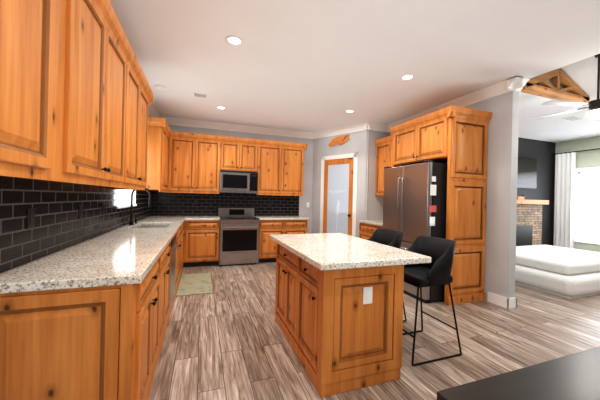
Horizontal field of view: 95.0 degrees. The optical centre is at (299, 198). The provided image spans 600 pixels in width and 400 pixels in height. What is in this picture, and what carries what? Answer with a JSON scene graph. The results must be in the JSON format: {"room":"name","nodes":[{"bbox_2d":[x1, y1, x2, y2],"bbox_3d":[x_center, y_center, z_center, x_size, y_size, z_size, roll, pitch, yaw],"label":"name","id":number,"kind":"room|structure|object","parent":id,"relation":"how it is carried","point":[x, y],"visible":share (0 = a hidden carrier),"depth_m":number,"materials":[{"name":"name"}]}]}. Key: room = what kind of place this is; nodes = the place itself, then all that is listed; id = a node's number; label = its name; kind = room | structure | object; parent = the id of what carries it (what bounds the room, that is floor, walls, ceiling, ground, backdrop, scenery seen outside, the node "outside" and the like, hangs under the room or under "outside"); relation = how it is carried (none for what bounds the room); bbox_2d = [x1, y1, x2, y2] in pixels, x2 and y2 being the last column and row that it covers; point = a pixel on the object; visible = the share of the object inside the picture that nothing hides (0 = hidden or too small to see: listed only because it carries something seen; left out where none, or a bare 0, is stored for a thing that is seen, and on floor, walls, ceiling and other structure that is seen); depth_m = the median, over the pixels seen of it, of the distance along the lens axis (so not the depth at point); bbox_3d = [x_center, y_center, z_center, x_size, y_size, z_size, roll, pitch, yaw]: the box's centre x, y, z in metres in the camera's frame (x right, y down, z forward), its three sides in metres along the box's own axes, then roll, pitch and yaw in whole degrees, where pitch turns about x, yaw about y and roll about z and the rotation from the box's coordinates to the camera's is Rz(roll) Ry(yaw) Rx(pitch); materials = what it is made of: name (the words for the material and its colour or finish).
{"room":"kitchen","nodes":[
{"label":"kitchen","id":0,"kind":"room"},
{"bbox_2d":[0,116,149,273],"bbox_3d":[-1.544,-0.145,1.333,0.120,2.900,8.990,1,0,-20],"label":"wall","id":1,"kind":"structure","parent":0,"point":[73,245],"depth_m":2.02,"materials":[{"name":"grey paint"}]},
{"bbox_2d":[27,208,34,228],"bbox_3d":[-1.578,0.117,1.615,0.008,0.115,0.072,1,0,-20],"label":"electrical outlet plate","id":2,"kind":"object","parent":1,"relation":"attached to","point":[30,218],"depth_m":1.61,"materials":[{"name":"black plastic"}]},
{"bbox_2d":[0,0,67,175],"bbox_3d":[-1.164,-0.642,0.977,0.326,1.050,0.510,1,0,-20],"label":"upper cabinet","id":3,"kind":"object","parent":1,"relation":"attached to","point":[33,33],"depth_m":1.07,"materials":[{"name":"brown wood"}]},
{"bbox_2d":[12,0,111,183],"bbox_3d":[-1.349,-0.646,1.495,0.326,1.050,0.590,1,0,-20],"label":"upper cabinet","id":4,"kind":"object","parent":1,"relation":"attached to","point":[76,95],"depth_m":1.56,"materials":[{"name":"brown wood"}]},
{"bbox_2d":[0,176,151,272],"bbox_3d":[-2.196,0.100,3.332,0.004,0.520,4.550,1,0,-20],"label":"backsplash","id":5,"kind":"structure","parent":1,"relation":"attached to","point":[59,225],"depth_m":1.85,"materials":[{"name":"black tile"}]},
{"bbox_2d":[78,205,82,218],"bbox_3d":[-1.813,0.111,2.275,0.008,0.115,0.072,1,0,-20],"label":"electrical outlet plate","id":6,"kind":"object","parent":1,"relation":"attached to","point":[80,214],"depth_m":2.26,"materials":[{"name":"black plastic"}]},
{"bbox_2d":[56,28,127,183],"bbox_3d":[-1.536,-0.651,2.022,0.326,1.050,0.530,1,0,-20],"label":"upper cabinet","id":7,"kind":"object","parent":1,"relation":"attached to","point":[117,58],"depth_m":2.10,"materials":[{"name":"brown wood"}]},
{"bbox_2d":[102,203,104,214],"bbox_3d":[-1.997,0.107,2.793,0.008,0.115,0.072,1,0,-20],"label":"electrical outlet plate","id":8,"kind":"object","parent":1,"relation":"attached to","point":[103,204],"depth_m":2.79,"materials":[{"name":"black plastic"}]},
{"bbox_2d":[96,60,139,187],"bbox_3d":[-1.709,-0.654,2.508,0.326,1.050,0.500,1,0,-20],"label":"upper cabinet","id":9,"kind":"object","parent":1,"relation":"attached to","point":[133,80],"depth_m":2.58,"materials":[{"name":"brown wood"}]},
{"bbox_2d":[117,190,136,208],"bbox_3d":[-2.374,-0.399,3.695,0.150,1.030,0.960,1,0,-20],"label":"kitchen window","id":10,"kind":"structure","parent":1,"relation":"in","point":[123,198],"depth_m":4.01,"materials":[{"name":"white glass"}]},
{"bbox_2d":[140,84,151,187],"bbox_3d":[-1.879,-0.658,2.983,0.326,1.050,0.510,1,0,-20],"label":"upper cabinet","id":11,"kind":"object","parent":1,"relation":"attached to","point":[145,121],"depth_m":3.07,"materials":[{"name":"brown wood"}]},
{"bbox_2d":[136,124,167,191],"bbox_3d":[-2.454,-0.671,4.601,0.326,1.050,0.464,1,0,-20],"label":"upper cabinet","id":12,"kind":"object","parent":1,"relation":"attached to","point":[158,138],"depth_m":4.42,"materials":[{"name":"brown wood"}]},
{"bbox_2d":[169,125,312,233],"bbox_3d":[-1.209,-0.138,6.160,3.750,2.900,0.120,1,0,-20],"label":"wall","id":13,"kind":"structure","parent":0,"point":[304,209],"depth_m":6.54,"materials":[{"name":"grey paint"}]},
{"bbox_2d":[168,136,195,191],"bbox_3d":[-2.362,-0.669,5.504,0.495,1.050,0.324,1,0,-20],"label":"upper cabinet","id":14,"kind":"object","parent":13,"relation":"attached to","point":[181,149],"depth_m":5.36,"materials":[{"name":"brown wood"}]},
{"bbox_2d":[196,136,219,191],"bbox_3d":[-1.904,-0.659,5.667,0.476,1.050,0.324,1,0,-20],"label":"upper cabinet","id":15,"kind":"object","parent":13,"relation":"attached to","point":[207,151],"depth_m":5.52,"materials":[{"name":"brown wood"}]},
{"bbox_2d":[152,191,298,215],"bbox_3d":[-1.477,0.132,6.001,3.090,0.550,0.003,1,0,-20],"label":"backsplash","id":16,"kind":"structure","parent":13,"relation":"attached to","point":[163,204],"depth_m":5.89,"materials":[{"name":"black tile"}]},
{"bbox_2d":[220,140,239,170],"bbox_3d":[-1.494,-0.874,5.811,0.382,0.601,0.324,1,0,-20],"label":"upper cabinet","id":17,"kind":"object","parent":13,"relation":"attached to","point":[229,149],"depth_m":5.66,"materials":[{"name":"brown wood"}]},
{"bbox_2d":[219,170,257,192],"bbox_3d":[-1.302,-0.342,5.810,0.756,0.445,0.463,1,0,-20],"label":"over-the-range microwave","id":18,"kind":"object","parent":17,"relation":"attached to","point":[238,181],"visible":0.98,"depth_m":5.62,"materials":[{"name":"silver metal"}]},
{"bbox_2d":[240,140,259,171],"bbox_3d":[-1.134,-0.866,5.940,0.382,0.601,0.324,1,0,-20],"label":"upper cabinet","id":19,"kind":"object","parent":13,"relation":"attached to","point":[249,153],"depth_m":5.80,"materials":[{"name":"brown wood"}]},
{"bbox_2d":[256,144,283,195],"bbox_3d":[-0.711,-0.632,6.092,0.525,1.050,0.324,1,0,-20],"label":"upper cabinet","id":20,"kind":"object","parent":13,"relation":"attached to","point":[271,172],"depth_m":5.95,"materials":[{"name":"brown wood"}]},
{"bbox_2d":[280,144,303,195],"bbox_3d":[-0.216,-0.621,6.269,0.526,1.050,0.324,1,0,-20],"label":"upper cabinet","id":21,"kind":"object","parent":13,"relation":"attached to","point":[292,184],"depth_m":6.12,"materials":[{"name":"brown wood"}]},
{"bbox_2d":[311,130,369,237],"bbox_3d":[0.858,-0.091,6.186,1.532,2.900,0.120,1,0,43],"label":"wall","id":22,"kind":"structure","parent":0,"point":[355,142],"depth_m":6.00,"materials":[{"name":"grey paint"}]},
{"bbox_2d":[329,135,348,146],"bbox_3d":[0.861,-1.276,6.112,0.560,0.210,0.018,1,0,43],"label":"sign","id":23,"kind":"object","parent":22,"relation":"attached to","point":[340,140],"visible":0.92,"depth_m":6.09,"materials":[{"name":"brown wood"}]},
{"bbox_2d":[320,153,357,236],"bbox_3d":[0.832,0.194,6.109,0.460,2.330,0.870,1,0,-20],"label":"pantry door","id":24,"kind":"structure","parent":22,"relation":"in","point":[338,203],"depth_m":6.08,"materials":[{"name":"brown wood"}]},
{"bbox_2d":[110,0,599,142],"bbox_3d":[2.953,-1.693,2.922,9.590,0.400,8.990,1,0,-20],"label":"ceiling","id":25,"kind":"structure","parent":0,"point":[311,66],"depth_m":2.98,"materials":[{"name":"paint"}]},
{"bbox_2d":[155,84,164,89],"bbox_3d":[-1.999,-1.588,3.925,0.128,0.034,0.128,1,0,-29],"label":"detector","id":26,"kind":"object","parent":25,"relation":"attached to","point":[162,87],"depth_m":3.89,"materials":[{"name":"white plastic"}]},
{"bbox_2d":[193,92,206,97],"bbox_3d":[-1.538,-1.590,4.238,0.200,0.010,0.160,1,0,-20],"label":"air vent","id":27,"kind":"object","parent":25,"relation":"attached to","point":[194,94],"depth_m":4.23,"materials":[{"name":"white plastic"}]},
{"bbox_2d":[226,35,242,45],"bbox_3d":[-0.653,-1.571,2.738,0.168,0.007,0.168,1,0,-29],"label":"recessed light","id":28,"kind":"object","parent":25,"relation":"in","point":[234,40],"depth_m":2.74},
{"bbox_2d":[148,76,529,138],"bbox_3d":[0.777,-1.480,2.191,4.770,0.125,8.830,1,0,-20],"label":"crown molding","id":29,"kind":"structure","parent":25,"relation":"attached to","point":[516,83],"depth_m":5.59,"materials":[{"name":"white wood"}]},
{"bbox_2d":[400,74,414,80],"bbox_3d":[1.350,-1.525,3.462,0.168,0.007,0.168,1,0,25],"label":"recessed light","id":30,"kind":"object","parent":25,"relation":"in","point":[407,76],"depth_m":3.46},
{"bbox_2d":[521,68,589,105],"bbox_3d":[3.505,-1.569,3.764,1.396,0.386,0.085,1,0,-20],"label":"beam","id":31,"kind":"structure","parent":25,"relation":"attached to","point":[554,91],"depth_m":3.73,"materials":[{"name":"brown wood"}]},
{"bbox_2d":[532,54,599,119],"bbox_3d":[3.585,-1.375,3.363,1.298,0.808,1.266,1,0,-20],"label":"ceiling fan","id":32,"kind":"object","parent":25,"relation":"hanging from","point":[594,109],"visible":0.96,"depth_m":3.31,"materials":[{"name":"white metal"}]},
{"bbox_2d":[563,116,584,120],"bbox_3d":[4.922,-1.443,4.954,0.344,0.010,0.193,1,0,-20],"label":"detector","id":33,"kind":"object","parent":25,"relation":"attached to","point":[573,118],"depth_m":4.95,"materials":[{"name":"white plastic"}]},
{"bbox_2d":[148,262,599,399],"bbox_3d":[2.882,1.436,2.922,9.590,0.060,8.990,1,0,-20],"label":"floor","id":34,"kind":"structure","parent":0,"point":[226,339],"depth_m":2.60,"materials":[{"name":"brown wood"}]},
{"bbox_2d":[0,256,163,399],"bbox_3d":[-1.282,0.869,1.691,0.647,0.885,0.828,1,0,-20],"label":"base cabinet","id":35,"kind":"object","parent":34,"relation":"on","point":[87,319],"depth_m":1.33,"materials":[{"name":"brown wood"}]},
{"bbox_2d":[0,228,179,291],"bbox_3d":[-1.508,0.399,2.372,0.661,0.045,2.286,1,0,-20],"label":"countertop","id":36,"kind":"structure","parent":35,"relation":"on","point":[119,256],"depth_m":1.64,"materials":[{"name":"beige stone"}]},
{"bbox_2d":[132,224,183,275],"bbox_3d":[-2.314,0.846,4.588,0.645,0.885,0.824,1,0,-20],"label":"base cabinet","id":37,"kind":"object","parent":34,"relation":"on","point":[181,226],"depth_m":4.22,"materials":[{"name":"brown wood"}]},
{"bbox_2d":[160,244,171,352],"bbox_3d":[-1.549,0.863,2.441,0.647,0.885,0.764,1,0,-20],"label":"base cabinet","id":38,"kind":"object","parent":34,"relation":"on","point":[164,320],"depth_m":2.66,"materials":[{"name":"brown wood"}]},
{"bbox_2d":[172,232,179,307],"bbox_3d":[-1.789,0.857,3.115,0.647,0.885,0.666,1,0,-20],"label":"dishwasher","id":39,"kind":"object","parent":34,"relation":"on","point":[177,233],"depth_m":3.29,"materials":[{"name":"silver metal"}]},
{"bbox_2d":[176,236,179,291],"bbox_3d":[-2.041,0.954,3.814,0.645,0.680,0.908,1,0,-20],"label":"base cabinet","id":40,"kind":"object","parent":34,"relation":"on","point":[177,237],"depth_m":3.87,"materials":[{"name":"brown wood"}]},
{"bbox_2d":[176,272,212,296],"bbox_3d":[-1.606,1.298,4.232,0.470,0.012,1.070,1,0,-20],"label":"area rug","id":41,"kind":"object","parent":34,"relation":"on","point":[195,284],"visible":0.98,"depth_m":4.12,"materials":[{"name":"beige fabric"}]},
{"bbox_2d":[184,220,219,266],"bbox_3d":[-1.968,0.853,5.487,0.651,0.885,0.644,1,0,-20],"label":"base cabinet","id":42,"kind":"object","parent":34,"relation":"on","point":[201,237],"depth_m":5.20,"materials":[{"name":"brown wood"}]},
{"bbox_2d":[136,216,183,223],"bbox_3d":[-2.402,0.378,4.884,0.661,0.045,1.486,1,0,-20],"label":"countertop","id":43,"kind":"structure","parent":42,"relation":"on","point":[152,219],"depth_m":4.51,"materials":[{"name":"beige stone"}]},
{"bbox_2d":[184,216,219,219],"bbox_3d":[-1.938,0.389,5.487,0.616,0.045,0.661,1,0,-20],"label":"countertop","id":44,"kind":"structure","parent":42,"relation":"on","point":[185,217],"depth_m":5.25,"materials":[{"name":"beige stone"}]},
{"bbox_2d":[218,208,259,265],"bbox_3d":[-1.277,0.761,5.668,0.764,1.100,0.757,1,0,-20],"label":"range oven","id":45,"kind":"object","parent":34,"relation":"on","point":[239,236],"visible":0.96,"depth_m":5.39,"materials":[{"name":"silver metal"}]},
{"bbox_2d":[254,216,283,262],"bbox_3d":[-0.692,0.882,5.941,0.523,0.885,0.644,1,0,-20],"label":"base cabinet","id":46,"kind":"object","parent":34,"relation":"on","point":[267,247],"depth_m":5.63,"materials":[{"name":"brown wood"}]},
{"bbox_2d":[256,216,307,219],"bbox_3d":[-0.421,0.423,6.027,1.072,0.045,0.661,1,0,-20],"label":"countertop","id":47,"kind":"structure","parent":46,"relation":"on","point":[260,217],"depth_m":5.80,"materials":[{"name":"beige stone"}]},
{"bbox_2d":[284,220,307,233],"bbox_3d":[-0.197,0.894,6.118,0.528,0.885,0.644,1,0,-20],"label":"base cabinet","id":48,"kind":"object","parent":34,"relation":"on","point":[290,226],"depth_m":5.82,"materials":[{"name":"brown wood"}]},
{"bbox_2d":[274,241,403,397],"bbox_3d":[0.238,0.903,2.539,0.689,0.885,1.263,1,0,-20],"label":"kitchen island","id":49,"kind":"object","parent":34,"relation":"on","point":[339,308],"depth_m":1.99,"materials":[{"name":"brown wood"}]},
{"bbox_2d":[269,233,430,272],"bbox_3d":[0.315,0.440,2.554,0.896,0.045,1.424,1,0,-20],"label":"island countertop","id":50,"kind":"structure","parent":49,"relation":"on","point":[326,252],"depth_m":2.15,"materials":[{"name":"beige stone"}]},
{"bbox_2d":[359,220,382,239],"bbox_3d":[1.660,0.913,5.232,0.715,0.930,0.960,1,0,-20],"label":"base cabinet","id":51,"kind":"object","parent":34,"relation":"on","point":[367,228],"visible":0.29,"depth_m":5.30,"materials":[{"name":"brown wood"}]},
{"bbox_2d":[368,228,406,321],"bbox_3d":[0.867,0.865,3.182,0.550,0.990,0.466,1,0,-20],"label":"stool","id":52,"kind":"object","parent":34,"relation":"on","point":[390,237],"visible":0.15,"depth_m":3.31,"materials":[{"name":"black leather"}]},
{"bbox_2d":[383,160,446,302],"bbox_3d":[1.892,0.443,4.163,0.964,1.880,0.953,1,0,-20],"label":"fridge","id":53,"kind":"object","parent":34,"relation":"on","point":[414,201],"visible":0.54,"depth_m":3.76,"materials":[{"name":"silver metal"}]},
{"bbox_2d":[403,236,461,365],"bbox_3d":[1.098,0.870,2.532,0.550,0.990,0.466,1,0,-20],"label":"stool","id":54,"kind":"object","parent":34,"relation":"on","point":[437,270],"visible":0.75,"depth_m":2.41,"materials":[{"name":"black leather"}]},
{"bbox_2d":[390,105,491,305],"bbox_3d":[2.042,0.101,4.196,0.725,2.570,1.225,1,0,-20],"label":"tall cabinet","id":55,"kind":"object","parent":34,"relation":"on","point":[454,138],"visible":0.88,"depth_m":3.69,"materials":[{"name":"brown wood"}]},
{"bbox_2d":[437,347,599,399],"bbox_3d":[1.356,0.996,0.602,1.600,0.750,1.110,1,0,-20],"label":"dining table","id":56,"kind":"object","parent":34,"relation":"on","point":[575,376],"visible":1,"depth_m":0.90,"materials":[{"name":"black wood"}]},
{"bbox_2d":[516,195,548,245],"bbox_3d":[4.974,0.688,6.219,1.470,1.530,0.420,1,0,-20],"label":"fireplace","id":57,"kind":"object","parent":34,"relation":"on","point":[529,223],"visible":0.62,"depth_m":6.21,"materials":[{"name":"brick"}]},
{"bbox_2d":[515,245,599,298],"bbox_3d":[4.596,1.210,4.979,2.250,0.470,1.620,1,0,-20],"label":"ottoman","id":58,"kind":"object","parent":34,"relation":"on","point":[568,273],"visible":0.75,"depth_m":4.22,"materials":[{"name":"white fabric"}]},
{"bbox_2d":[364,130,388,219],"bbox_3d":[1.638,-0.073,5.795,0.670,2.900,0.120,1,0,-20],"label":"wall","id":59,"kind":"structure","parent":0,"point":[375,207],"depth_m":5.68,"materials":[{"name":"grey paint"}]},
{"bbox_2d":[389,91,518,300],"bbox_3d":[2.328,-0.057,4.676,0.120,2.900,2.450,1,0,-20],"label":"wall","id":60,"kind":"structure","parent":0,"point":[501,200],"depth_m":3.61,"materials":[{"name":"grey paint"}]},
{"bbox_2d":[374,135,392,195],"bbox_3d":[1.859,-0.618,5.290,0.365,1.140,0.960,1,0,-20],"label":"upper cabinet","id":61,"kind":"object","parent":60,"relation":"attached to","point":[384,148],"visible":0.15,"depth_m":5.49,"materials":[{"name":"brown wood"}]},
{"bbox_2d":[487,292,510,308],"bbox_3d":[2.603,1.334,3.614,0.015,0.130,0.275,1,0,-20],"label":"baseboard","id":62,"kind":"structure","parent":60,"relation":"attached to","point":[504,302],"depth_m":3.59,"materials":[{"name":"white wood"}]},
{"bbox_2d":[511,297,516,307],"bbox_3d":[2.431,1.331,4.456,0.045,0.130,1.975,1,0,-20],"label":"baseboard","id":63,"kind":"structure","parent":60,"relation":"attached to","point":[513,300],"depth_m":3.52,"materials":[{"name":"white wood"}]},
{"bbox_2d":[517,137,555,245],"bbox_3d":[4.318,-0.012,6.271,4.700,2.900,0.120,1,0,-20],"label":"wall","id":64,"kind":"structure","parent":0,"point":[541,152],"depth_m":6.83,"materials":[{"name":"grey paint"}]},
{"bbox_2d":[517,157,536,188],"bbox_3d":[5.098,-0.610,6.444,1.300,0.730,0.056,1,0,-20],"label":"tv","id":65,"kind":"object","parent":64,"relation":"attached to","point":[527,174],"visible":0.54,"depth_m":6.52,"materials":[{"name":"black plastic"}]},
{"bbox_2d":[553,136,599,251],"bbox_3d":[7.689,0.065,3.629,0.120,2.900,7.120,1,0,-20],"label":"wall","id":66,"kind":"structure","parent":0,"point":[587,159],"depth_m":6.43,"materials":[{"name":"paint"}]},
{"bbox_2d":[553,148,599,248],"bbox_3d":[6.789,0.167,5.799,0.113,2.595,2.440,1,0,-20],"label":"panels","id":67,"kind":"object","parent":66,"relation":"hanging from","point":[565,182],"visible":0.92,"depth_m":6.71,"materials":[{"name":"white fabric"}]},
{"bbox_2d":[574,167,599,244],"bbox_3d":[6.885,0.164,5.849,0.160,1.745,1.670,1,0,-20],"label":"window","id":68,"kind":"structure","parent":66,"relation":"in","point":[587,207],"depth_m":6.39,"materials":[{"name":"white"}]}
]}

